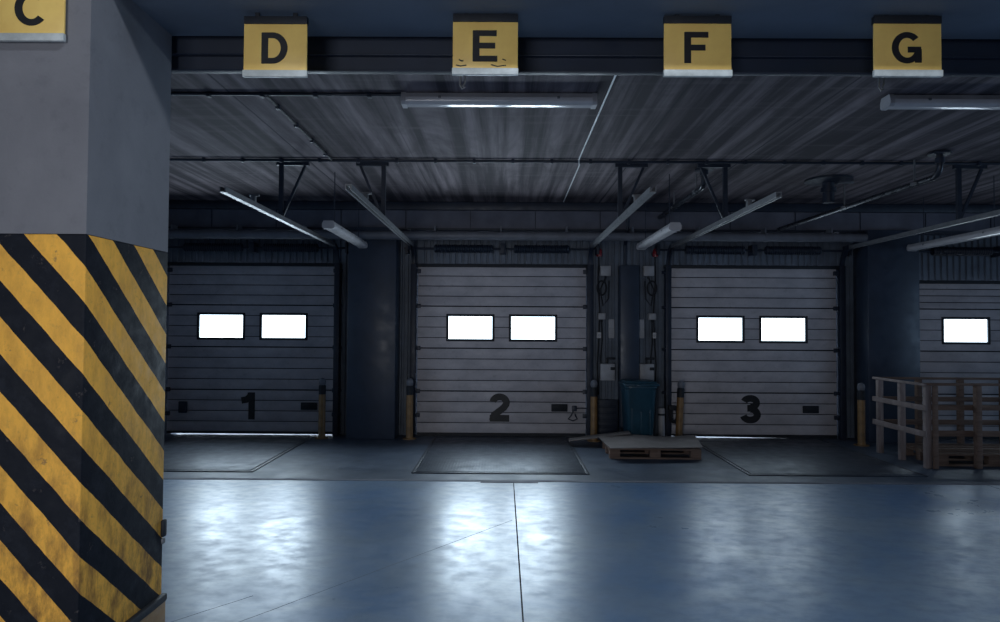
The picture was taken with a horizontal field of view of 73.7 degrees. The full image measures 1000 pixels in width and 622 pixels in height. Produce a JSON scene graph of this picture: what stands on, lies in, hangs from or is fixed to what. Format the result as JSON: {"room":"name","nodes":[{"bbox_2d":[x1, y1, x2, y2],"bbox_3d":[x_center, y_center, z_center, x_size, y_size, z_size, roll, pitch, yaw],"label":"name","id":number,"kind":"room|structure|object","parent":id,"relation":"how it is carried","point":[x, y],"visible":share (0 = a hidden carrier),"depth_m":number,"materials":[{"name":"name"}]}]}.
{"room":"distribution center","nodes":[
{"label":"distribution center","id":0,"kind":"room"},
{"bbox_2d":[161,479,999,621],"bbox_3d":[2.247,1.987,1.870,21.500,0.250,11.860,0,-1,0],"label":"floor","id":1,"kind":"structure","parent":0,"point":[233,550],"depth_m":5.38,"materials":[{"name":"concrete"}]},
{"bbox_2d":[0,0,171,621],"bbox_3d":[-2.921,-0.830,3.452,2.123,5.400,0.760,0,-1,0],"label":"pillar","id":2,"kind":"structure","parent":1,"relation":"on","point":[85,118],"depth_m":3.08,"materials":[{"name":"concrete"},{"name":"yellow paint"},{"name":"black paint"}]},
{"bbox_2d":[0,0,65,41],"bbox_3d":[-2.168,-1.399,3.069,0.344,0.325,0.034,0,-1,0],"label":"sign","id":3,"kind":"object","parent":2,"relation":"attached to","point":[20,20],"visible":1,"depth_m":3.06,"materials":[{"name":"yellow metal"}]},
{"bbox_2d":[163,477,999,484],"bbox_3d":[2.272,2.137,7.808,21.500,0.254,0.140,0,-1,0],"label":"joint","id":4,"kind":"object","parent":1,"relation":"on","point":[480,481],"visible":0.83,"depth_m":7.84,"materials":[{"name":"concrete"}]},
{"bbox_2d":[163,433,999,482],"bbox_3d":[2.281,2.187,9.717,21.500,0.250,3.680,0,-1,0],"label":"floor","id":5,"kind":"structure","parent":0,"point":[334,457],"depth_m":8.66,"materials":[{"name":"concrete"}]},
{"bbox_2d":[164,434,315,471],"bbox_3d":[-4.149,2.013,9.640,2.200,0.016,2.800,0,-1,0],"label":"dock leveller","id":6,"kind":"object","parent":5,"relation":"on","point":[190,452],"visible":0.74,"depth_m":9.57,"materials":[{"name":"metal"}]},
{"bbox_2d":[219,162,341,435],"bbox_3d":[-2.581,0.085,8.857,0.400,3.850,4.690,0,-1,0],"label":"door track","id":7,"kind":"object","parent":5,"relation":"on","point":[252,202],"visible":1,"depth_m":10.61,"materials":[{"name":"metal"}]},
{"bbox_2d":[315,378,328,438],"bbox_3d":[-2.881,1.571,10.796,0.220,0.975,0.220,0,-1,0],"label":"bollard","id":8,"kind":"object","parent":5,"relation":"on","point":[322,381],"visible":1,"depth_m":10.75,"materials":[{"name":"yellow"}]},
{"bbox_2d":[346,227,400,438],"bbox_3d":[-2.073,0.357,10.986,0.780,3.420,0.475,0,-1,0],"label":"column","id":9,"kind":"structure","parent":5,"relation":"on","point":[373,325],"depth_m":10.75,"materials":[{"name":"blue paint"}]},
{"bbox_2d":[345,162,416,436],"bbox_3d":[-1.589,0.089,8.778,0.405,3.850,4.840,0,-1,0],"label":"door track","id":10,"kind":"object","parent":5,"relation":"on","point":[362,197],"visible":0.94,"depth_m":9.45,"materials":[{"name":"metal"}]},
{"bbox_2d":[403,378,415,439],"bbox_3d":[-1.461,1.579,10.790,0.220,0.975,0.220,0,-1,0],"label":"bollard","id":11,"kind":"object","parent":5,"relation":"on","point":[409,388],"visible":1,"depth_m":10.74,"materials":[{"name":"metal"}]},
{"bbox_2d":[411,436,589,474],"bbox_3d":[0.011,2.038,9.621,2.200,0.016,2.800,0,-1,0],"label":"dock leveller","id":12,"kind":"object","parent":5,"relation":"on","point":[448,454],"visible":1,"depth_m":9.26,"materials":[{"name":"metal"}]},
{"bbox_2d":[587,380,600,441],"bbox_3d":[1.509,1.595,10.706,0.220,0.975,0.220,0,-1,0],"label":"bollard","id":13,"kind":"object","parent":5,"relation":"on","point":[593,390],"visible":0.94,"depth_m":10.66,"materials":[{"name":"metal"}]},
{"bbox_2d":[597,399,617,433],"bbox_3d":[1.759,1.775,11.114,0.400,0.600,0.110,0,-1,0],"label":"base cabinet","id":14,"kind":"object","parent":5,"relation":"on","point":[607,409],"visible":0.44,"depth_m":11.06,"materials":[{"name":"metal"}]},
{"bbox_2d":[586,163,655,435],"bbox_3d":[1.619,0.109,8.788,0.400,3.850,4.790,0,-1,0],"label":"door track","id":15,"kind":"object","parent":5,"relation":"on","point":[639,199],"visible":0.92,"depth_m":10.86,"materials":[{"name":"metal"}]},
{"bbox_2d":[618,265,638,430],"bbox_3d":[2.136,0.671,11.077,0.310,2.850,0.240,0,-1,0],"label":"column","id":16,"kind":"structure","parent":5,"relation":"on","point":[628,275],"depth_m":10.97,"materials":[{"name":"blue paint"}]},
{"bbox_2d":[623,216,629,264],"bbox_3d":[2.081,-1.196,10.965,0.062,0.915,0.380,0,-1,2],"label":"riser pipe","id":17,"kind":"object","parent":16,"relation":"on","point":[628,218],"visible":0.62,"depth_m":11.09,"materials":[{"name":"metal"}]},
{"bbox_2d":[618,379,659,435],"bbox_3d":[2.188,1.591,10.570,0.544,0.985,0.703,0,-1,0],"label":"wheelie bin","id":18,"kind":"object","parent":5,"relation":"on","point":[638,396],"visible":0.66,"depth_m":10.31,"materials":[{"name":"blue plastic"}]},
{"bbox_2d":[602,441,700,459],"bbox_3d":[2.162,1.988,9.643,1.260,0.144,0.860,0,-1,2],"label":"pallet","id":19,"kind":"object","parent":5,"relation":"on","point":[654,453],"visible":0.6,"depth_m":9.23,"materials":[{"name":"brown wood"}]},
{"bbox_2d":[598,434,702,448],"bbox_3d":[2.227,1.891,9.635,1.470,0.042,1.100,0,-1,0],"label":"cardboard sheet","id":20,"kind":"object","parent":19,"relation":"on","point":[630,441],"visible":1,"depth_m":9.59,"materials":[{"name":"cardboard"}]},
{"bbox_2d":[568,430,630,441],"bbox_3d":[1.520,1.921,10.238,0.932,0.145,0.281,0,-1,4],"label":"board","id":21,"kind":"object","parent":20,"relation":"on","point":[621,432],"visible":0.99,"depth_m":10.21,"materials":[{"name":"wood"}]},
{"bbox_2d":[658,408,664,435],"bbox_3d":[2.658,1.846,10.965,0.120,0.500,0.120,0,-1,0],"label":"post","id":22,"kind":"object","parent":5,"relation":"on","point":[661,411],"visible":0.83,"depth_m":10.92,"materials":[{"name":"grey plastic"}]},
{"bbox_2d":[675,381,684,435],"bbox_3d":[2.859,1.605,10.670,0.220,0.979,0.220,0,-1,13],"label":"bollard","id":23,"kind":"object","parent":5,"relation":"on","point":[680,390],"visible":0.77,"depth_m":10.62,"materials":[{"name":"metal"}]},
{"bbox_2d":[664,164,781,435],"bbox_3d":[2.691,0.118,8.893,0.504,3.850,4.570,0,-1,0],"label":"door track","id":24,"kind":"object","parent":5,"relation":"on","point":[750,206],"depth_m":10.47,"materials":[{"name":"metal"}]},
{"bbox_2d":[697,438,927,476],"bbox_3d":[4.171,2.063,9.602,2.200,0.016,2.800,0,-1,0],"label":"dock leveller","id":25,"kind":"object","parent":5,"relation":"on","point":[751,456],"visible":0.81,"depth_m":9.24,"materials":[{"name":"metal"}]},
{"bbox_2d":[854,383,869,446],"bbox_3d":[5.657,1.614,10.438,0.220,0.975,0.220,0,-1,0],"label":"bollard","id":26,"kind":"object","parent":5,"relation":"on","point":[861,387],"visible":1,"depth_m":10.39,"materials":[{"name":"metal"}]},
{"bbox_2d":[853,230,919,442],"bbox_3d":[6.337,0.408,10.948,0.830,3.420,0.475,0,-1,0],"label":"column","id":27,"kind":"structure","parent":5,"relation":"on","point":[886,297],"depth_m":10.73,"materials":[{"name":"blue paint"}]},
{"bbox_2d":[836,165,999,439],"bbox_3d":[5.799,0.134,8.769,0.400,3.850,4.790,0,-1,0],"label":"door track","id":28,"kind":"object","parent":5,"relation":"on","point":[841,279],"visible":0.98,"depth_m":10.96,"materials":[{"name":"metal"}]},
{"bbox_2d":[872,377,999,468],"bbox_3d":[6.538,1.523,9.310,2.002,1.110,1.272,0,-1,0],"label":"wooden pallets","id":29,"kind":"object","parent":5,"relation":"on","point":[926,431],"visible":0.94,"depth_m":9.22,"materials":[{"name":"brown wood"}]},
{"bbox_2d":[906,443,999,466],"bbox_3d":[6.570,1.998,9.284,1.500,0.160,0.860,0,-1,0],"label":"pallet","id":30,"kind":"object","parent":5,"relation":"on","point":[991,452],"visible":0.6,"depth_m":9.21,"materials":[{"name":"brown wood"}]},
{"bbox_2d":[164,235,999,437],"bbox_3d":[2.299,0.302,11.276,21.500,4.100,0.180,0,-1,0],"label":"wall","id":31,"kind":"structure","parent":0,"point":[975,268],"depth_m":11.21,"materials":[{"name":"grey metal"}]},
{"bbox_2d":[165,242,347,433],"bbox_3d":[-4.133,0.448,11.084,3.240,3.182,0.252,0,-1,0],"label":"door","id":32,"kind":"structure","parent":31,"relation":"in","point":[249,346],"depth_m":11.11,"materials":[{"name":"paint"}]},
{"bbox_2d":[404,243,599,436],"bbox_3d":[0.027,0.481,11.065,3.240,3.197,0.252,0,-1,0],"label":"door","id":33,"kind":"structure","parent":31,"relation":"in","point":[501,349],"depth_m":11.09,"materials":[{"name":"paint"}]},
{"bbox_2d":[168,209,999,235],"bbox_3d":[2.309,-1.529,11.088,21.500,0.450,0.390,0,-1,0],"label":"beam","id":34,"kind":"structure","parent":31,"relation":"attached to","point":[178,217],"depth_m":10.90,"materials":[{"name":"metal"}]},
{"bbox_2d":[168,224,867,242],"bbox_3d":[-1.144,-1.250,10.768,14.000,0.236,0.276,0,-1,0],"label":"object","id":35,"kind":"object","parent":34,"relation":"attached to","point":[239,233],"visible":0.84,"depth_m":10.65,"materials":[{"name":"grey paint"}]},
{"bbox_2d":[168,200,999,232],"bbox_3d":[2.308,-1.532,10.858,21.500,0.445,0.090,0,-1,0],"label":"ceiling beam","id":36,"kind":"structure","parent":31,"relation":"attached to","point":[173,204],"depth_m":10.83,"materials":[{"name":"metal"}]},
{"bbox_2d":[596,248,601,256],"bbox_3d":[1.656,-0.976,11.154,0.100,0.140,0.150,0,-1,0],"label":"warning light","id":37,"kind":"object","parent":31,"relation":"attached to","point":[600,250],"visible":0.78,"depth_m":11.10,"materials":[{"name":"red plastic"}]},
{"bbox_2d":[597,313,605,321],"bbox_3d":[1.700,0.110,11.159,0.130,0.150,0.106,0,-1,0],"label":"control unit","id":38,"kind":"object","parent":31,"relation":"attached to","point":[600,316],"visible":1,"depth_m":11.11,"materials":[{"name":"grey plastic"}]},
{"bbox_2d":[596,257,609,394],"bbox_3d":[1.720,0.235,11.143,0.221,2.321,0.054,0,-1,0],"label":"cable","id":39,"kind":"object","parent":31,"relation":"hanging from","point":[598,281],"visible":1,"depth_m":11.14,"materials":[{"name":"black rubber"}]},
{"bbox_2d":[599,266,610,277],"bbox_3d":[1.764,-0.650,11.168,0.180,0.210,0.126,0,-1,0],"label":"junction box","id":40,"kind":"object","parent":31,"relation":"attached to","point":[604,271],"visible":1,"depth_m":11.11,"materials":[{"name":"grey plastic"}]},
{"bbox_2d":[599,357,614,380],"bbox_3d":[1.790,0.963,11.099,0.252,0.382,0.180,0,-1,0],"label":"switch box","id":41,"kind":"object","parent":31,"relation":"attached to","point":[606,370],"visible":1,"depth_m":11.02,"materials":[{"name":"grey plastic"}]},
{"bbox_2d":[608,319,613,337],"bbox_3d":[1.869,0.297,11.189,0.100,0.320,0.034,0,-1,0],"label":"plate","id":42,"kind":"object","parent":31,"relation":"attached to","point":[610,321],"visible":1,"depth_m":11.18,"materials":[{"name":"grey plastic"}]},
{"bbox_2d":[639,319,643,337],"bbox_3d":[2.369,0.300,11.187,0.100,0.320,0.034,0,-1,0],"label":"plate","id":43,"kind":"object","parent":31,"relation":"attached to","point":[641,321],"visible":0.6,"depth_m":11.17,"materials":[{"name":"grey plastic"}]},
{"bbox_2d":[639,358,653,380],"bbox_3d":[2.440,0.967,11.096,0.252,0.382,0.180,0,-1,0],"label":"switch box","id":44,"kind":"object","parent":31,"relation":"attached to","point":[646,371],"visible":0.89,"depth_m":11.02,"materials":[{"name":"grey plastic"}]},
{"bbox_2d":[642,266,653,278],"bbox_3d":[2.484,-0.645,11.164,0.180,0.210,0.126,0,-1,0],"label":"junction box","id":45,"kind":"object","parent":31,"relation":"attached to","point":[647,271],"visible":1,"depth_m":11.11,"materials":[{"name":"grey plastic"}]},
{"bbox_2d":[644,257,656,380],"bbox_3d":[2.517,0.239,11.140,0.221,2.321,0.054,0,-1,0],"label":"cable","id":46,"kind":"object","parent":31,"relation":"hanging from","point":[654,288],"visible":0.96,"depth_m":11.14,"materials":[{"name":"black rubber"}]},
{"bbox_2d":[647,313,655,321],"bbox_3d":[2.540,0.115,11.155,0.130,0.150,0.106,0,-1,0],"label":"control unit","id":47,"kind":"object","parent":31,"relation":"attached to","point":[650,316],"visible":1,"depth_m":11.10,"materials":[{"name":"grey plastic"}]},
{"bbox_2d":[651,248,657,256],"bbox_3d":[2.596,-0.970,11.150,0.100,0.140,0.150,0,-1,0],"label":"warning light","id":48,"kind":"object","parent":31,"relation":"attached to","point":[653,253],"visible":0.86,"depth_m":11.09,"materials":[{"name":"red plastic"}]},
{"bbox_2d":[654,244,851,438],"bbox_3d":[4.187,0.506,11.047,3.240,3.197,0.252,0,-1,0],"label":"door","id":49,"kind":"structure","parent":31,"relation":"in","point":[754,350],"depth_m":11.07,"materials":[{"name":"paint"}]},
{"bbox_2d":[919,246,999,439],"bbox_3d":[8.257,0.530,11.028,3.240,3.196,0.252,0,-1,0],"label":"door","id":50,"kind":"structure","parent":31,"relation":"in","point":[960,319],"depth_m":11.06,"materials":[{"name":"paint"}]},
{"bbox_2d":[169,73,999,204],"bbox_3d":[2.296,-1.966,7.668,21.500,0.250,7.650,0,-1,0],"label":"ceiling","id":51,"kind":"structure","parent":0,"point":[641,117],"depth_m":7.19,"materials":[{"name":"corrugated sheet metal"}]},
{"bbox_2d":[171,91,400,98],"bbox_3d":[-3.157,-1.899,5.844,4.610,0.042,0.048,0,-1,0],"label":"conduit","id":52,"kind":"object","parent":51,"relation":"attached to","point":[207,94],"visible":0.44,"depth_m":5.83,"materials":[{"name":"metal"}]},
{"bbox_2d":[265,96,332,160],"bbox_3d":[-2.047,-1.862,6.974,0.036,0.045,2.230,0,-1,0],"label":"conduit","id":53,"kind":"object","parent":51,"relation":"attached to","point":[277,106],"visible":1,"depth_m":6.69,"materials":[{"name":"grey metal"}]},
{"bbox_2d":[322,172,367,247],"bbox_3d":[-2.188,-1.422,9.569,0.170,0.795,2.090,0,-1,0],"label":"lamp","id":54,"kind":"object","parent":51,"relation":"hanging from","point":[330,225],"visible":0.98,"depth_m":9.12,"materials":[{"name":"metal"}]},
{"bbox_2d":[326,225,366,247],"bbox_3d":[-2.191,-1.055,9.560,0.156,0.056,2.020,0,-1,0],"label":"diffuser","id":55,"kind":"object","parent":54,"relation":"attached to","point":[338,230],"depth_m":9.36,"materials":[{"name":"white plastic"}]},
{"bbox_2d":[401,92,596,108],"bbox_3d":[-0.008,-1.849,5.859,1.705,0.105,0.170,0,-1,0],"label":"lamp","id":56,"kind":"object","parent":51,"relation":"attached to","point":[439,100],"visible":1,"depth_m":5.79,"materials":[{"name":"metal"}]},
{"bbox_2d":[405,97,592,107],"bbox_3d":[-0.008,-1.826,5.859,1.635,0.056,0.156,0,-1,0],"label":"diffuser","id":57,"kind":"object","parent":56,"relation":"attached to","point":[439,102],"depth_m":5.79,"materials":[{"name":"white plastic"}]},
{"bbox_2d":[170,157,999,165],"bbox_3d":[2.297,-1.803,8.089,20.900,0.052,0.048,0,-1,0],"label":"conduit","id":58,"kind":"object","parent":51,"relation":"attached to","point":[203,159],"visible":0.72,"depth_m":8.08,"materials":[{"name":"metal"}]},
{"bbox_2d":[563,75,616,201],"bbox_3d":[0.959,-1.827,7.370,0.054,0.058,6.750,0,-1,1],"label":"cable","id":59,"kind":"object","parent":51,"relation":"attached to","point":[612,82],"visible":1,"depth_m":6.81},
{"bbox_2d":[636,174,681,249],"bbox_3d":[2.241,-1.396,9.549,0.170,0.795,2.090,0,-1,0],"label":"lamp","id":60,"kind":"object","parent":51,"relation":"hanging from","point":[672,227],"visible":0.96,"depth_m":9.11,"materials":[{"name":"metal"}]},
{"bbox_2d":[637,227,676,248],"bbox_3d":[2.239,-1.028,9.540,0.156,0.056,2.020,0,-1,0],"label":"diffuser","id":61,"kind":"object","parent":60,"relation":"attached to","point":[664,232],"depth_m":9.34,"materials":[{"name":"white plastic"}]},
{"bbox_2d":[658,168,713,219],"bbox_3d":[2.603,-1.657,9.624,0.240,0.265,2.520,0,-1,0],"label":"pipe","id":62,"kind":"object","parent":51,"relation":"hanging from","point":[702,186],"visible":0.84,"depth_m":8.91,"materials":[{"name":"metal"}]},
{"bbox_2d":[804,174,853,203],"bbox_3d":[4.471,-1.632,9.075,0.595,0.320,0.595,-1,-2,38],"label":"fitting","id":63,"kind":"object","parent":51,"relation":"attached to","point":[828,191],"visible":1,"depth_m":9.00,"materials":[{"name":"metal"}]},
{"bbox_2d":[777,150,952,231],"bbox_3d":[4.783,-1.541,9.057,0.238,0.498,3.120,1,-1,-10],"label":"pipe","id":64,"kind":"object","parent":51,"relation":"hanging from","point":[939,160],"visible":0.99,"depth_m":8.32,"materials":[{"name":"metal"}]},
{"bbox_2d":[880,94,999,110],"bbox_3d":[4.247,-1.823,5.840,1.740,0.105,0.170,0,-1,0],"label":"lamp","id":65,"kind":"object","parent":51,"relation":"attached to","point":[891,101],"visible":1,"depth_m":5.78,"materials":[{"name":"metal"}]},
{"bbox_2d":[888,99,999,109],"bbox_3d":[4.247,-1.801,5.840,1.670,0.056,0.156,0,-1,0],"label":"diffuser","id":66,"kind":"object","parent":65,"relation":"attached to","point":[896,104],"depth_m":5.78,"materials":[{"name":"white plastic"}]},
{"bbox_2d":[907,176,999,250],"bbox_3d":[6.521,-1.370,9.530,0.170,0.795,2.090,0,-1,0],"label":"lamp","id":67,"kind":"object","parent":51,"relation":"hanging from","point":[994,231],"visible":1,"depth_m":9.42,"materials":[{"name":"metal"}]},
{"bbox_2d":[908,229,999,250],"bbox_3d":[6.519,-1.003,9.521,0.156,0.056,2.020,0,-1,0],"label":"diffuser","id":68,"kind":"object","parent":67,"relation":"attached to","point":[985,233],"depth_m":9.47,"materials":[{"name":"white plastic"}]},
{"bbox_3d":[2.272,-3.688,-0.016,21.500,0.200,7.800,0,-1,0],"label":"ceiling","id":69,"kind":"structure","parent":0,"visible":0},
{"bbox_2d":[132,0,999,38],"bbox_3d":[2.281,-2.532,3.511,21.500,1.930,0.690,0,-1,0],"label":"ceiling beam","id":70,"kind":"structure","parent":69,"relation":"attached to","point":[814,19],"depth_m":3.55,"materials":[{"name":"paint"}]},
{"bbox_2d":[242,13,308,77],"bbox_3d":[-1.192,-1.414,3.545,0.342,0.348,0.034,0,-1,0],"label":"sign","id":71,"kind":"object","parent":70,"relation":"hanging from","point":[274,46],"visible":1,"depth_m":3.54,"materials":[{"name":"yellow paint"},{"name":"black paint"},{"name":"aluminium"}]},
{"bbox_2d":[452,13,517,75],"bbox_3d":[-0.078,-1.415,3.541,0.351,0.332,0.034,0,-1,0],"label":"sign","id":72,"kind":"object","parent":70,"relation":"hanging from","point":[483,44],"visible":1,"depth_m":3.53,"materials":[{"name":"yellow paint"},{"name":"black paint"},{"name":"silver metal"}]},
{"bbox_2d":[171,36,999,76],"bbox_3d":[5.520,-1.646,3.872,15.014,0.564,0.105,0,-1,0],"label":"beam steel","id":73,"kind":"structure","parent":70,"relation":"attached to","point":[190,54],"depth_m":3.90,"materials":[{"name":"grey metal"}]},
{"bbox_2d":[457,76,466,89],"bbox_3d":[-0.224,-1.350,3.918,0.060,0.096,0.042,0,-1,0],"label":"hook","id":74,"kind":"object","parent":73,"relation":"attached to","point":[457,76],"visible":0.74,"depth_m":3.92,"materials":[{"name":"metal"}]},
{"bbox_2d":[874,77,885,91],"bbox_3d":[2.236,-1.335,3.907,0.060,0.096,0.042,0,-1,0],"label":"hook","id":75,"kind":"object","parent":73,"relation":"attached to","point":[882,87],"visible":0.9,"depth_m":3.91,"materials":[{"name":"metal"}]},
{"bbox_2d":[663,14,731,77],"bbox_3d":[1.046,-1.406,3.535,0.362,0.336,0.034,0,-1,0],"label":"sign","id":76,"kind":"object","parent":70,"relation":"hanging from","point":[694,46],"visible":1,"depth_m":3.52,"materials":[{"name":"yellow paint"},{"name":"black paint"},{"name":"light grey metal"}]},
{"bbox_2d":[871,15,942,77],"bbox_3d":[2.154,-1.402,3.531,0.362,0.332,0.034,0,-1,0],"label":"sign","id":77,"kind":"object","parent":70,"relation":"hanging from","point":[903,46],"visible":1,"depth_m":3.52,"materials":[{"name":"yellow painted metal"},{"name":"black paint"},{"name":"silver metal"}]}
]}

